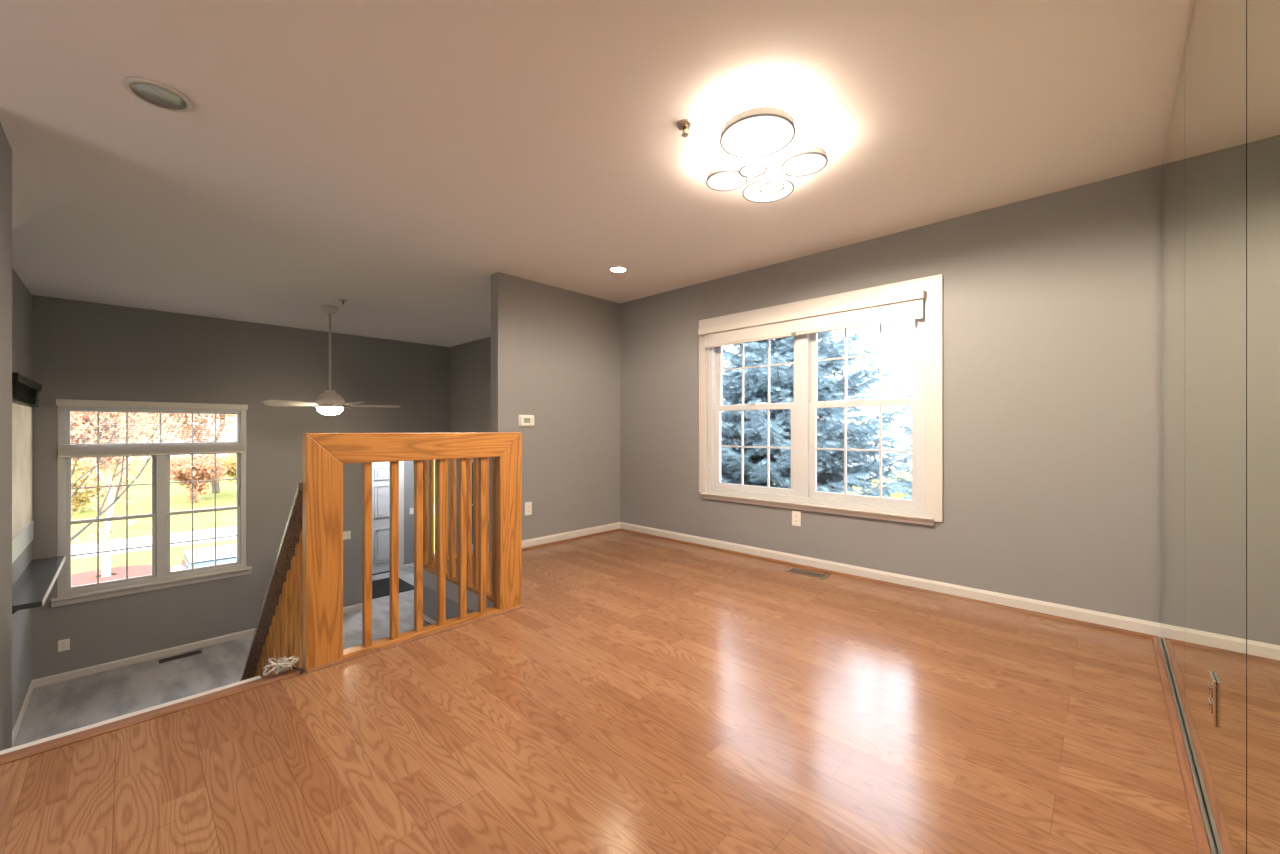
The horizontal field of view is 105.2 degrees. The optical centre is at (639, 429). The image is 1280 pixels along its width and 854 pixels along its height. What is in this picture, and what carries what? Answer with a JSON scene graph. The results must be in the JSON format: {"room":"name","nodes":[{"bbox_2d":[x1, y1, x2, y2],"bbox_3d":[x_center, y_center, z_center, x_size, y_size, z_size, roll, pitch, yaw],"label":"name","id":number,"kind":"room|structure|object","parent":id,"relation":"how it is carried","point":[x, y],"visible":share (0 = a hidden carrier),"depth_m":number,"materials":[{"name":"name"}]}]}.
{"room":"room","nodes":[
{"label":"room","id":0,"kind":"room"},
{"bbox_2d":[0,123,11,750],"bbox_3d":[-3.072,0.625,2.111,0.600,3.970,0.410,0,0,44],"label":"wall","id":1,"kind":"structure","parent":0,"point":[5,149],"depth_m":2.24,"materials":[{"name":"grey paint"}]},
{"bbox_2d":[12,153,36,229],"bbox_3d":[-3.465,-1.165,2.678,0.990,0.389,0.128,0,0,44],"label":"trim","id":2,"kind":"structure","parent":1,"relation":"attached to","point":[23,208],"depth_m":2.56,"materials":[{"name":"grey"}]},
{"bbox_2d":[12,268,31,730],"bbox_3d":[-4.742,0.675,3.512,3.990,4.070,0.130,0,0,44],"label":"wall","id":3,"kind":"structure","parent":0,"point":[21,296],"depth_m":4.42,"materials":[{"name":"grey paint"}]},
{"bbox_2d":[12,395,31,538],"bbox_3d":[-5.576,0.265,4.405,1.490,1.290,0.003,0,0,44],"label":"shade","id":4,"kind":"object","parent":3,"relation":"attached to","point":[21,413],"depth_m":4.41,"materials":[{"name":"fabric"}]},
{"bbox_2d":[12,521,33,562],"bbox_3d":[-5.612,0.360,4.367,1.450,1.480,0.125,0,0,44],"label":"window","id":5,"kind":"structure","parent":3,"relation":"in","point":[25,536],"depth_m":4.40,"materials":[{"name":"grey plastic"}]},
{"bbox_2d":[12,680,33,746],"bbox_3d":[-4.731,2.570,3.601,3.856,0.080,0.014,0,0,44],"label":"baseboard","id":6,"kind":"structure","parent":3,"relation":"attached to","point":[31,687],"depth_m":4.41,"materials":[{"name":"grey wood"}]},
{"bbox_2d":[12,372,41,538],"bbox_3d":[-5.549,0.228,4.419,1.530,1.365,0.063,0,0,44],"label":"window blind","id":7,"kind":"object","parent":3,"relation":"attached to","point":[25,390],"visible":0.81,"depth_m":4.38,"materials":[{"name":"beige fabric"}]},
{"bbox_2d":[12,556,65,613],"bbox_3d":[-5.359,1.407,4.343,1.950,0.185,0.221,0,0,44],"label":"wall ledge","id":8,"kind":"object","parent":3,"relation":"attached to","point":[34,585],"visible":0.96,"depth_m":4.17,"materials":[{"name":"laminate"}]},
{"bbox_2d":[13,567,413,746],"bbox_3d":[-2.984,2.660,5.636,6.900,0.100,5.370,0,0,44],"label":"floor","id":9,"kind":"structure","parent":0,"point":[71,704],"depth_m":5.04,"materials":[{"name":"grey carpet"}]},
{"bbox_2d":[159,650,201,662],"bbox_3d":[-5.279,2.608,5.622,0.110,0.004,0.360,0,0,44],"label":"floor vent","id":10,"kind":"object","parent":9,"relation":"in","point":[198,651],"visible":1,"depth_m":5.62,"materials":[{"name":"black metal"}]},
{"bbox_2d":[240,483,303,680],"bbox_3d":[-2.139,1.436,2.863,1.762,2.390,0.122,0,0,44],"label":"stair railing","id":11,"kind":"object","parent":9,"relation":"on","point":[278,633],"visible":0.3,"depth_m":2.63,"materials":[{"name":"brown wood"}]},
{"bbox_2d":[372,577,413,598],"bbox_3d":[-4.274,2.604,8.043,0.950,0.012,0.830,0,0,44],"label":"door mat","id":12,"kind":"object","parent":9,"relation":"on","point":[381,587],"visible":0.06,"depth_m":8.04,"materials":[{"name":"black rubber"}]},
{"bbox_2d":[32,295,449,679],"bbox_3d":[-4.936,0.675,7.479,1.770,4.070,5.600,0,0,44],"label":"wall","id":13,"kind":"structure","parent":0,"point":[82,350],"depth_m":5.98,"materials":[{"name":"grey paint"}]},
{"bbox_2d":[58,638,69,651],"bbox_3d":[-5.992,2.243,5.086,0.009,0.117,0.080,0,0,44],"label":"wall outlet","id":14,"kind":"object","parent":13,"relation":"attached to","point":[63,645],"visible":1,"depth_m":5.08,"materials":[{"name":"white plastic"}]},
{"bbox_2d":[51,406,251,606],"bbox_3d":[-5.523,0.777,5.641,0.200,2.095,1.620,0,0,44],"label":"window","id":15,"kind":"structure","parent":13,"relation":"in","point":[161,577],"depth_m":5.60,"materials":[{"name":"grey plastic"}]},
{"bbox_2d":[56,399,247,457],"bbox_3d":[-5.474,-0.011,5.593,0.053,0.602,1.550,0,0,44],"label":"window blind","id":16,"kind":"object","parent":15,"relation":"attached to","point":[110,450],"visible":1,"depth_m":5.48,"materials":[{"name":"grey"}]},
{"bbox_2d":[33,603,361,687],"bbox_3d":[-5.078,2.570,6.039,0.014,0.080,3.060,0,0,44],"label":"baseboard","id":17,"kind":"structure","parent":13,"relation":"attached to","point":[64,676],"depth_m":5.51,"materials":[{"name":"grey"}]},
{"bbox_2d":[343,531,350,539],"bbox_3d":[-4.186,1.510,6.971,0.016,0.117,0.115,0,0,44],"label":"light switch","id":18,"kind":"object","parent":13,"relation":"attached to","point":[346,534],"visible":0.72,"depth_m":6.97,"materials":[{"name":"white plastic"}]},
{"bbox_2d":[372,461,403,573],"bbox_3d":[-4.798,1.545,8.761,0.110,2.130,1.065,0,0,44],"label":"door","id":19,"kind":"structure","parent":13,"relation":"in","point":[380,470],"depth_m":8.89,"materials":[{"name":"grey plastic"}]},
{"bbox_2d":[404,563,413,568],"bbox_3d":[-4.013,2.570,9.543,0.014,0.080,1.140,0,0,44],"label":"baseboard","id":20,"kind":"structure","parent":13,"relation":"attached to","point":[411,565],"depth_m":9.19,"materials":[{"name":"grey wood"}]},
{"bbox_2d":[423,585,473,621],"bbox_3d":[-1.468,1.855,1.865,5.300,1.509,6.670,0,0,44],"label":"wall","id":21,"kind":"structure","parent":0,"point":[429,595],"depth_m":3.74,"materials":[{"name":"grey paint"}]},
{"bbox_2d":[0,676,260,754],"bbox_3d":[-1.923,1.106,1.843,0.036,0.058,0.790,0,0,44],"label":"strip","id":22,"kind":"object","parent":21,"relation":"attached to","point":[256,677],"visible":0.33,"depth_m":1.83,"materials":[{"name":"grey wood"}]},
{"bbox_2d":[0,667,302,765],"bbox_3d":[-1.836,1.091,1.853,0.075,0.039,0.925,0,0,44],"label":"trim","id":23,"kind":"structure","parent":21,"relation":"attached to","point":[56,743],"depth_m":1.81,"materials":[{"name":"brown wood"}]},
{"bbox_2d":[423,614,436,626],"bbox_3d":[-1.537,1.702,3.697,0.530,0.475,0.015,0,0,44],"label":"air vent","id":24,"kind":"object","parent":21,"relation":"in","point":[426,620],"visible":0.05,"depth_m":3.81,"materials":[{"name":"grey"}]},
{"bbox_2d":[423,569,493,611],"bbox_3d":[-1.269,1.145,3.429,1.348,0.130,0.032,0,0,44],"label":"trim","id":25,"kind":"structure","parent":21,"relation":"attached to","point":[429,579],"depth_m":3.46,"materials":[{"name":"grey paint"}]},
{"bbox_2d":[491,272,619,539],"bbox_3d":[-0.763,-0.140,4.790,0.120,2.440,1.465,0,0,44],"label":"wall","id":26,"kind":"structure","parent":0,"point":[555,351],"depth_m":4.68,"materials":[{"name":"grey paint"}]},
{"bbox_2d":[519,415,533,426],"bbox_3d":[-1.019,-0.079,4.412,0.033,0.107,0.158,0,0,44],"label":"thermostat","id":27,"kind":"object","parent":26,"relation":"attached to","point":[524,420],"visible":1,"depth_m":4.39,"materials":[{"name":"white plastic"}]},
{"bbox_2d":[525,502,531,514],"bbox_3d":[-1.013,0.717,4.435,0.009,0.117,0.072,0,0,44],"label":"wall outlet","id":28,"kind":"object","parent":26,"relation":"attached to","point":[528,505],"visible":1,"depth_m":4.43,"materials":[{"name":"white plastic"}]},
{"bbox_2d":[522,528,619,550],"bbox_3d":[-0.708,1.071,4.728,0.017,0.018,1.451,0,0,44],"label":"trim","id":29,"kind":"structure","parent":26,"relation":"attached to","point":[614,530],"depth_m":4.74,"materials":[{"name":"brown wood"}]},
{"bbox_2d":[522,522,620,547],"bbox_3d":[-0.714,1.038,4.744,0.014,0.083,1.465,0,0,44],"label":"baseboard","id":30,"kind":"structure","parent":26,"relation":"attached to","point":[577,533],"depth_m":4.76,"materials":[{"name":"grey wood"}]},
{"bbox_2d":[0,0,1194,346],"bbox_3d":[-2.499,-1.485,2.849,8.450,0.250,6.970,0,0,44],"label":"ceiling","id":31,"kind":"structure","parent":0,"point":[389,159],"depth_m":2.26,"materials":[{"name":"white paint"}]},
{"bbox_2d":[123,77,192,112],"bbox_3d":[-1.951,-1.353,1.985,0.202,0.012,0.202,0,0,44],"label":"recessed light","id":32,"kind":"object","parent":31,"relation":"in","point":[157,94],"visible":1,"depth_m":1.98,"materials":[{"name":"grey"}]},
{"bbox_2d":[261,305,400,414],"bbox_3d":[-3.398,-0.760,5.425,1.346,1.200,1.354,0,0,44],"label":"ceiling fan","id":33,"kind":"object","parent":31,"relation":"hanging from","point":[329,402],"visible":1,"depth_m":5.37,"materials":[{"name":"white metal"}]},
{"bbox_2d":[609,266,626,272],"bbox_3d":[-0.187,-1.355,4.144,0.159,0.010,0.159,0,0,44],"label":"recessed light","id":34,"kind":"object","parent":31,"relation":"in","point":[616,269],"visible":1,"depth_m":4.15,"materials":[{"name":"white"}]},
{"bbox_2d":[677,119,693,136],"bbox_3d":[0.201,-1.336,2.180,0.076,0.048,0.076,0,0,44],"label":"sprinkler head","id":35,"kind":"object","parent":31,"relation":"attached to","point":[684,125],"visible":1,"depth_m":2.17},
{"bbox_2d":[706,105,827,202],"bbox_3d":[0.564,-1.289,2.344,0.560,0.142,0.746,0,0,44],"label":"ceiling light","id":36,"kind":"object","parent":31,"relation":"attached to","point":[754,152],"visible":1,"depth_m":2.27,"materials":[{"name":"grey"}]},
{"bbox_2d":[707,162,739,180],"bbox_3d":[0.439,-1.292,2.469,0.200,0.004,0.200,0,0,-43],"label":"diffuser","id":37,"kind":"object","parent":36,"relation":"attached to","point":[730,164],"depth_m":2.38,"materials":[{"name":"white plastic"}]},
{"bbox_2d":[708,171,745,189],"bbox_3d":[0.439,-1.257,2.469,0.194,0.004,0.194,0,0,44],"label":"diffuser","id":38,"kind":"object","parent":36,"relation":"attached to","point":[713,185],"depth_m":2.51,"materials":[{"name":"white plastic"}]},
{"bbox_2d":[740,164,765,176],"bbox_3d":[0.533,-1.222,2.303,0.118,0.004,0.118,0,0,44],"label":"diffuser","id":39,"kind":"object","parent":36,"relation":"attached to","point":[743,172],"depth_m":2.33,"materials":[{"name":"white plastic"}]},
{"bbox_2d":[721,116,793,157],"bbox_3d":[0.504,-1.257,2.106,0.304,0.004,0.304,0,0,44],"label":"diffuser","id":40,"kind":"object","parent":36,"relation":"attached to","point":[734,151],"depth_m":2.12,"materials":[{"name":"white"}]},
{"bbox_2d":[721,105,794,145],"bbox_3d":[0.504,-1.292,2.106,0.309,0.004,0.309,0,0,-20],"label":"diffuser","id":41,"kind":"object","parent":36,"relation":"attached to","point":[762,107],"depth_m":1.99,"materials":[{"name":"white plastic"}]},
{"bbox_2d":[744,180,792,201],"bbox_3d":[0.673,-1.257,2.573,0.250,0.004,0.250,0,0,44],"label":"diffuser","id":42,"kind":"object","parent":36,"relation":"attached to","point":[749,196],"depth_m":2.61,"materials":[{"name":"white"}]},
{"bbox_2d":[760,182,783,192],"bbox_3d":[0.665,-1.222,2.466,0.114,0.004,0.114,0,0,44],"label":"diffuser","id":43,"kind":"object","parent":36,"relation":"attached to","point":[763,189],"depth_m":2.49,"materials":[{"name":"white"}]},
{"bbox_2d":[782,154,825,175],"bbox_3d":[0.778,-1.257,2.321,0.198,0.004,0.198,0,0,44],"label":"diffuser","id":44,"kind":"object","parent":36,"relation":"attached to","point":[787,170],"depth_m":2.35,"materials":[{"name":"white plastic"}]},
{"bbox_2d":[782,144,826,165],"bbox_3d":[0.778,-1.292,2.321,0.204,0.004,0.204,0,0,32],"label":"diffuser","id":45,"kind":"object","parent":36,"relation":"attached to","point":[810,146],"depth_m":2.25,"materials":[{"name":"white plastic"}]},
{"bbox_2d":[0,530,1197,853],"bbox_3d":[-1.468,1.090,1.865,5.300,0.020,6.670,0,0,44],"label":"floor","id":46,"kind":"structure","parent":0,"point":[644,694],"depth_m":1.72,"materials":[{"name":"brown wood"}]},
{"bbox_2d":[263,656,303,675],"bbox_3d":[-1.554,1.030,2.132,0.098,0.082,0.141,0,0,44],"label":"bundle","id":47,"kind":"object","parent":46,"relation":"on","point":[283,664],"visible":1,"depth_m":2.12,"materials":[{"name":"white fabric"}]},
{"bbox_2d":[303,432,522,673],"bbox_3d":[-1.119,0.548,2.589,0.088,1.063,1.105,0,0,44],"label":"guard rail","id":48,"kind":"object","parent":46,"relation":"on","point":[324,454],"visible":1,"depth_m":2.46,"materials":[{"name":"brown wood"}]},
{"bbox_2d":[427,458,472,562],"bbox_3d":[-1.551,0.554,4.135,0.045,1.051,0.570,0,0,44],"label":"guard rail","id":49,"kind":"object","parent":46,"relation":"on","point":[471,458],"visible":0.06,"depth_m":4.07,"materials":[{"name":"brown wood"}]},
{"bbox_2d":[423,457,493,601],"bbox_3d":[-1.296,0.552,3.454,1.355,1.055,0.060,0,0,44],"label":"guard rail","id":50,"kind":"object","parent":46,"relation":"on","point":[472,587],"visible":0.37,"depth_m":3.41,"materials":[{"name":"brown wood"}]},
{"bbox_2d":[785,567,829,578],"bbox_3d":[1.256,1.078,3.675,0.300,0.004,0.125,0,0,44],"label":"floor vent","id":51,"kind":"object","parent":46,"relation":"in","point":[792,569],"visible":1,"depth_m":3.67,"materials":[{"name":"brown metal"}]},
{"bbox_2d":[1152,637,1210,853],"bbox_3d":[0.454,1.073,0.216,0.022,0.014,6.340,0,0,44],"label":"trim","id":52,"kind":"structure","parent":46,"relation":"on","point":[1200,835],"depth_m":1.56,"materials":[{"name":"brown wood"}]},
{"bbox_2d":[1158,637,1217,853],"bbox_3d":[0.471,1.070,0.200,0.025,0.020,6.340,0,0,44],"label":"track","id":53,"kind":"object","parent":46,"relation":"on","point":[1202,806],"visible":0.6,"depth_m":1.56,"materials":[{"name":"silver metal"}]},
{"bbox_3d":[0.487,-0.148,0.205,0.008,2.416,6.368,0,0,44],"label":"wall","id":54,"kind":"structure","parent":53,"relation":"on","visible":0},
{"bbox_2d":[1161,0,1279,853],"bbox_3d":[0.475,-0.147,0.203,0.006,2.410,6.346,0,0,44],"label":"mirrored closet door","id":55,"kind":"structure","parent":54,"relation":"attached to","point":[1220,165],"depth_m":1.13,"materials":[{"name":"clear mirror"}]},
{"bbox_2d":[1209,671,1216,726],"bbox_3d":[1.474,0.693,1.261,0.009,0.117,0.072,0,0,44],"label":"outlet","id":56,"kind":"object","parent":55,"relation":"attached to","point":[1212,681],"visible":1,"depth_m":1.24,"materials":[{"name":"silver metal"}]},
{"bbox_2d":[1209,683,1211,697],"bbox_3d":[1.472,0.673,1.263,0.003,0.028,0.034,0,0,44],"label":"receptacle","id":57,"kind":"object","parent":56,"relation":"attached to","point":[1210,684],"depth_m":1.25,"materials":[{"name":"grey"}]},
{"bbox_2d":[1209,698,1211,713],"bbox_3d":[1.472,0.713,1.263,0.003,0.028,0.034,0,0,44],"label":"receptacle","id":58,"kind":"object","parent":56,"relation":"attached to","point":[1210,699],"depth_m":1.25,"materials":[{"name":"grey"}]},
{"bbox_2d":[450,165,1161,638],"bbox_3d":[-0.140,0.675,5.319,8.450,4.070,0.160,0,0,44],"label":"wall","id":59,"kind":"structure","parent":0,"point":[1052,301],"depth_m":2.97,"materials":[{"name":"grey paint"}]},
{"bbox_2d":[472,459,472,548],"bbox_3d":[-2.664,1.160,7.708,0.740,1.400,0.050,0,0,44],"label":"window","id":60,"kind":"structure","parent":59,"relation":"in","point":[472,459],"depth_m":7.68,"materials":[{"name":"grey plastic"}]},
{"bbox_2d":[792,511,800,525],"bbox_3d":[1.241,0.707,3.884,0.072,0.117,0.009,0,0,44],"label":"wall outlet","id":61,"kind":"object","parent":59,"relation":"attached to","point":[796,515],"visible":1,"depth_m":3.88,"materials":[{"name":"white plastic"}]},
{"bbox_2d":[699,274,942,525],"bbox_3d":[1.299,-0.190,3.900,1.961,1.644,0.205,0,0,44],"label":"window","id":62,"kind":"structure","parent":59,"relation":"in","point":[926,503],"depth_m":3.74,"materials":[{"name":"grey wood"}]},
{"bbox_2d":[698,289,925,347],"bbox_3d":[1.212,-0.394,3.852,1.832,1.048,0.057,0,0,44],"label":"window blind","id":63,"kind":"object","parent":62,"relation":"attached to","point":[905,306],"visible":1,"depth_m":3.69,"materials":[{"name":"grey"}]},
{"bbox_2d":[620,528,1157,638],"bbox_3d":[1.219,1.071,3.880,3.976,0.018,0.017,0,0,44],"label":"trim","id":64,"kind":"structure","parent":59,"relation":"attached to","point":[1074,621],"depth_m":3.21,"materials":[{"name":"brown wood"}]},
{"bbox_2d":[620,522,1160,636],"bbox_3d":[1.233,1.038,3.887,3.986,0.083,0.014,0,0,44],"label":"baseboard","id":65,"kind":"structure","parent":59,"relation":"attached to","point":[1122,622],"depth_m":3.19,"materials":[{"name":"grey wood"}]},
{"label":"outside","id":66,"kind":"structure","parent":0,"visible":0},
{"bbox_2d":[71,471,911,577],"bbox_3d":[-11.217,3.680,10.712,14.980,1.600,80.000,0,0,44],"label":"lawn","id":67,"kind":"structure","parent":66,"point":[176,552],"depth_m":15.45,"materials":[{"name":"green plant"}]},
{"bbox_2d":[71,564,171,586],"bbox_3d":[-14.379,3.955,13.178,2.600,0.050,2.600,0,0,44],"label":"mulch bed","id":68,"kind":"object","parent":67,"relation":"on","point":[87,577],"visible":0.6,"depth_m":13.25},
{"bbox_2d":[70,412,197,576],"bbox_3d":[-14.202,0.431,13.306,6.500,7.063,4.069,0,0,9],"label":"maple tree","id":69,"kind":"object","parent":67,"relation":"on","point":[104,536],"visible":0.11,"depth_m":13.27,"materials":[{"name":"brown plant"}]},
{"bbox_2d":[70,412,233,584],"bbox_3d":[-9.275,0.708,8.521,4.966,5.983,3.858,0,0,30],"label":"maple tree","id":70,"kind":"object","parent":67,"relation":"on","point":[170,422],"visible":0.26,"depth_m":8.49,"materials":[{"name":"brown plant"}]},
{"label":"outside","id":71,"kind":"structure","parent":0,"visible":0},
{"bbox_2d":[850,464,911,479],"bbox_3d":[14.868,4.280,30.049,100.000,0.400,56.000,0,0,44],"label":"ground","id":72,"kind":"structure","parent":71,"point":[891,467],"depth_m":49.88,"materials":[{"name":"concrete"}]},
{"bbox_2d":[721,331,911,499],"bbox_3d":[2.416,0.768,8.137,6.943,7.776,6.500,0,0,8],"label":"spruce tree","id":73,"kind":"object","parent":72,"relation":"on","point":[830,434],"visible":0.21,"depth_m":7.38,"materials":[{"name":"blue plant"}]},
{"bbox_2d":[871,377,914,497],"bbox_3d":[8.562,-0.651,12.231,5.341,10.252,5.821,0,0,18],"label":"spruce tree","id":74,"kind":"object","parent":72,"relation":"on","point":[907,430],"visible":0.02,"depth_m":12.60,"materials":[{"name":"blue plant"}]},
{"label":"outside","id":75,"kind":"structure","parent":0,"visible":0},
{"bbox_2d":[71,504,434,558],"bbox_3d":[-17.719,4.230,16.920,3.000,0.500,80.000,0,0,44],"label":"street","id":76,"kind":"structure","parent":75,"point":[140,541],"depth_m":17.54,"materials":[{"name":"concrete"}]},
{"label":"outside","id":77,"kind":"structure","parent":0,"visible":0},
{"bbox_3d":[-8.061,3.982,12.192,3.900,0.035,5.500,0,0,44],"label":"driveway","id":78,"kind":"object","parent":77,"visible":0},
{"bbox_2d":[170,544,236,571],"bbox_3d":[-8.765,3.245,10.514,4.474,1.440,1.840,0,0,44],"label":"parked car","id":79,"kind":"object","parent":78,"relation":"on","point":[202,557],"visible":0.1,"depth_m":9.89,"materials":[{"name":"silver metal"}]},
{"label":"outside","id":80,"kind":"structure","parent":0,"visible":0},
{"bbox_2d":[71,456,434,543],"bbox_3d":[-31.098,3.480,29.697,34.000,2.000,120.000,0,0,44],"label":"lawn","id":81,"kind":"structure","parent":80,"point":[226,497],"depth_m":22.40,"materials":[{"name":"plant"}]},
{"bbox_2d":[71,459,106,513],"bbox_3d":[-25.082,2.584,21.508,2.465,2.971,3.091,0,0,-43],"label":"shrub","id":82,"kind":"object","parent":81,"relation":"on","point":[80,497],"visible":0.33,"depth_m":21.32,"materials":[{"name":"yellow plant"}]},
{"bbox_2d":[150,413,234,492],"bbox_3d":[-23.508,-0.501,25.729,4.176,8.003,4.758,0,0,32],"label":"maple tree","id":83,"kind":"object","parent":81,"relation":"on","point":[198,435],"visible":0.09,"depth_m":26.04,"materials":[{"name":"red plant"}]},
{"bbox_2d":[170,454,228,502],"bbox_3d":[-22.506,2.523,24.661,2.432,2.917,2.272,0,0,11],"label":"shrub","id":84,"kind":"object","parent":81,"relation":"on","point":[203,467],"visible":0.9,"depth_m":24.33,"materials":[{"name":"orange plant"}]},
{"bbox_2d":[219,453,235,483],"bbox_3d":[-21.374,2.426,26.765,2.828,3.013,2.414,0,0,1],"label":"shrub","id":85,"kind":"object","parent":81,"relation":"on","point":[230,462],"visible":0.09,"depth_m":26.07,"materials":[{"name":"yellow plant"}]},
{"bbox_2d":[229,414,235,457],"bbox_3d":[-27.873,-1.220,43.210,9.800,8.400,12.800,0,0,44],"label":"house","id":86,"kind":"structure","parent":81,"relation":"on","point":[232,438],"depth_m":40.63,"materials":[{"name":"white"}]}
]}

